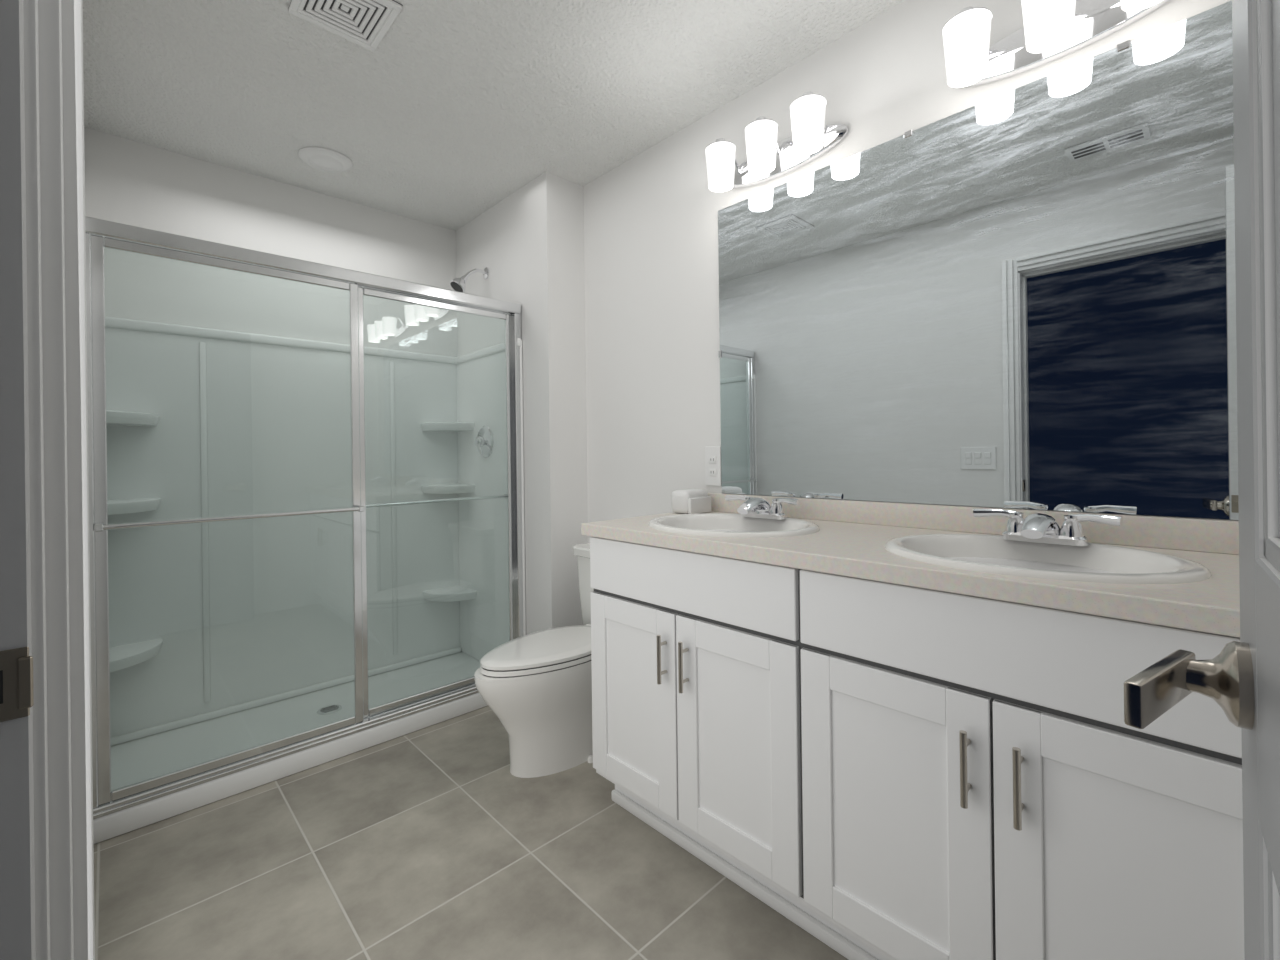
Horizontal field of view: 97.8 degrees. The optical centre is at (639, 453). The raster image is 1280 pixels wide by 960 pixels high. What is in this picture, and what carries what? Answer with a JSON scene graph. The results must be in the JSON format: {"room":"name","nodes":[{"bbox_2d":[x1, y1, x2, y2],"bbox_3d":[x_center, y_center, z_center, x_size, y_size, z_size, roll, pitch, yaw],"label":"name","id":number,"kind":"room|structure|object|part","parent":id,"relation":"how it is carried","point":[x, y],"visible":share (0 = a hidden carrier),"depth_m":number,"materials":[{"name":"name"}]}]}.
{"room":"bathroom","nodes":[
{"label":"bathroom","id":0,"kind":"room"},
{"bbox_2d":[84,127,456,356],"bbox_3d":[-1.686,-0.056,2.690,1.655,2.444,0.120,-1,0,-44],"label":"wall","id":1,"kind":"structure","parent":0,"point":[134,183],"depth_m":2.55,"materials":[{"name":"white paint"}]},
{"bbox_2d":[93,706,847,959],"bbox_3d":[-0.386,1.179,1.587,1.990,0.060,3.490,-1,0,-44],"label":"floor","id":2,"kind":"structure","parent":0,"point":[454,838],"depth_m":1.52,"materials":[{"name":"tile"}]},
{"bbox_2d":[85,216,525,843],"bbox_3d":[-1.343,0.089,2.422,1.533,2.145,0.733,-1,0,-44],"label":"shower","id":3,"kind":"object","parent":2,"relation":"on","point":[305,554],"visible":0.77,"depth_m":2.39,"materials":[{"name":"clear glass"}]},
{"bbox_3d":[-1.366,0.197,1.935,0.757,1.730,0.062,-1,0,-44],"label":"panel","id":4,"kind":"part","parent":3,"relation":"part of","materials":[{"name":"clear glass"}]},
{"bbox_3d":[-1.382,0.197,1.952,0.703,1.678,0.005,-1,0,-44],"label":"panel glass","id":5,"kind":"part","parent":3,"relation":"part of","materials":[{"name":"clear glass"}]},
{"bbox_3d":[-0.889,0.191,2.490,0.708,1.730,0.062,-1,0,-44],"label":"panel","id":6,"kind":"part","parent":3,"relation":"part of","materials":[{"name":"clear glass"}]},
{"bbox_3d":[-0.873,0.190,2.474,0.654,1.678,0.005,-1,0,-44],"label":"panel glass","id":7,"kind":"part","parent":3,"relation":"part of","materials":[{"name":"clear glass"}]},
{"bbox_2d":[474,543,593,777],"bbox_3d":[-0.277,0.775,2.179,0.783,0.746,0.432,-1,0,-44],"label":"toilet","id":8,"kind":"object","parent":2,"relation":"on","point":[534,689],"visible":0.56,"depth_m":1.99,"materials":[{"name":"white ceramic"}]},
{"bbox_3d":[-0.344,0.739,2.116,0.552,0.048,0.330,-1,0,-44],"label":"seat","id":9,"kind":"part","parent":8,"relation":"part of","materials":[{"name":"white plastic"}]},
{"bbox_2d":[581,529,1244,959],"bbox_3d":[0.586,0.694,1.393,0.595,0.885,1.610,-1,0,-44],"label":"bathroom vanity","id":10,"kind":"object","parent":2,"relation":"on","point":[869,731],"depth_m":1.07,"materials":[{"name":"white paint"}]},
{"bbox_2d":[581,509,1239,628],"bbox_3d":[0.580,0.232,1.408,0.574,0.038,1.632,-1,0,-44],"label":"countertop","id":11,"kind":"structure","parent":10,"relation":"on","point":[827,548],"depth_m":1.04,"materials":[{"name":"beige stone"}]},
{"bbox_2d":[671,489,711,514],"bbox_3d":[0.190,0.175,2.071,0.130,0.084,0.102,-1,0,-44],"label":"towel","id":12,"kind":"object","parent":11,"relation":"on","point":[689,501],"depth_m":2.03,"materials":[{"name":"white fabric"}]},
{"bbox_2d":[613,509,852,544],"bbox_3d":[0.273,0.290,1.694,0.450,0.171,0.541,-1,0,-44],"label":"sink","id":13,"kind":"object","parent":11,"relation":"in","point":[735,524],"depth_m":1.80,"materials":[{"name":"white ceramic"}]},
{"bbox_2d":[725,495,800,519],"bbox_3d":[0.367,0.172,1.785,0.143,0.069,0.277,-1,0,-44],"label":"faucet","id":14,"kind":"object","parent":11,"relation":"on","point":[753,508],"depth_m":1.77,"materials":[{"name":"silver metal"}]},
{"bbox_2d":[845,525,1216,600],"bbox_3d":[0.793,0.283,1.150,0.450,0.171,0.540,-1,0,-44],"label":"sink","id":15,"kind":"object","parent":11,"relation":"in","point":[1179,570],"depth_m":1.19,"materials":[{"name":"white ceramic"}]},
{"bbox_2d":[973,508,1122,546],"bbox_3d":[0.887,0.166,1.241,0.143,0.069,0.277,-1,0,-44],"label":"faucet","id":16,"kind":"object","parent":11,"relation":"on","point":[1038,529],"depth_m":1.23,"materials":[{"name":"silver metal"}]},
{"bbox_2d":[82,0,904,230],"bbox_3d":[-0.817,-1.319,0.875,3.550,0.060,3.970,-1,0,-44],"label":"ceiling","id":17,"kind":"structure","parent":0,"point":[455,115],"depth_m":1.94,"materials":[{"name":"white paint"}]},
{"bbox_2d":[298,147,352,172],"bbox_3d":[-1.367,-1.274,2.430,0.208,0.014,0.208,-1,0,-44],"label":"recessed light","id":18,"kind":"object","parent":17,"relation":"in","point":[325,159],"visible":1,"depth_m":2.42,"materials":[{"name":"white plastic"}]},
{"bbox_2d":[288,0,402,50],"bbox_3d":[-0.849,-1.282,1.607,0.236,0.010,0.236,-1,0,-44],"label":"ceiling vent","id":19,"kind":"object","parent":17,"relation":"in","point":[367,24],"visible":1,"depth_m":1.63,"materials":[{"name":"grey"}]},
{"bbox_2d":[456,171,587,634],"bbox_3d":[-0.650,-0.070,3.046,0.335,2.444,1.036,-1,0,-44],"label":"wall","id":20,"kind":"structure","parent":0,"point":[524,245],"depth_m":2.65,"materials":[{"name":"white paint"}]},
{"bbox_2d":[583,0,1238,542],"bbox_3d":[0.632,-0.086,1.857,0.120,2.444,2.454,-1,0,-44],"label":"wall","id":21,"kind":"structure","parent":0,"point":[651,322],"depth_m":2.22,"materials":[{"name":"white paint"}]},
{"bbox_2d":[705,446,720,485],"bbox_3d":[0.279,0.046,2.134,0.009,0.152,0.076,-1,0,-44],"label":"electrical outlet plate","id":22,"kind":"object","parent":21,"relation":"attached to","point":[713,465],"visible":1,"depth_m":2.13,"materials":[{"name":"white plastic"}]},
{"bbox_2d":[705,91,848,191],"bbox_3d":[0.422,-1.013,1.844,0.180,0.162,0.470,-1,0,-44],"label":"vanity light","id":23,"kind":"object","parent":21,"relation":"attached to","point":[771,157],"visible":1,"depth_m":1.79,"materials":[{"name":"white glass"}]},
{"bbox_2d":[693,493,1238,552],"bbox_3d":[0.780,0.177,1.599,0.020,0.068,1.632,-1,0,-44],"label":"backsplash","id":24,"kind":"structure","parent":21,"relation":"attached to","point":[1221,535],"depth_m":1.35,"materials":[{"name":"beige stone"}]},
{"bbox_2d":[718,0,1238,519],"bbox_3d":[0.772,-0.394,1.610,0.008,1.069,1.376,-1,0,-44],"label":"mirror","id":25,"kind":"object","parent":21,"relation":"attached to","point":[1022,298],"visible":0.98,"depth_m":1.42,"materials":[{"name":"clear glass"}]},
{"bbox_2d":[942,0,1169,87],"bbox_3d":[0.952,-1.020,1.289,0.180,0.162,0.470,-1,0,-44],"label":"vanity light","id":26,"kind":"object","parent":21,"relation":"attached to","point":[1050,31],"visible":1,"depth_m":1.33,"materials":[{"name":"white glass"}]},
{"bbox_3d":[-1.037,-0.064,0.898,0.120,2.444,3.370,-1,0,-44],"label":"wall","id":27,"kind":"structure","parent":0,"visible":0},
{"bbox_2d":[0,0,94,959],"bbox_3d":[-0.288,0.088,0.156,0.176,2.120,0.955,-1,0,-44],"label":"door frame","id":28,"kind":"structure","parent":27,"relation":"attached to","point":[46,854],"depth_m":0.51,"materials":[{"name":"white paint"}]},
{"bbox_2d":[1232,0,1279,959],"bbox_3d":[0.276,0.113,0.199,0.045,2.030,0.830,-1,0,43],"label":"door","id":29,"kind":"structure","parent":27,"relation":"in","point":[1256,64],"depth_m":0.42,"materials":[{"name":"paint"}]},
{"bbox_2d":[1124,641,1254,729],"bbox_3d":[0.485,0.190,0.417,0.183,0.068,0.143,-1,0,43],"label":"door handle","id":30,"kind":"object","parent":29,"relation":"attached to","point":[1224,679],"depth_m":0.45,"materials":[{"name":"silver metal"}]}
]}

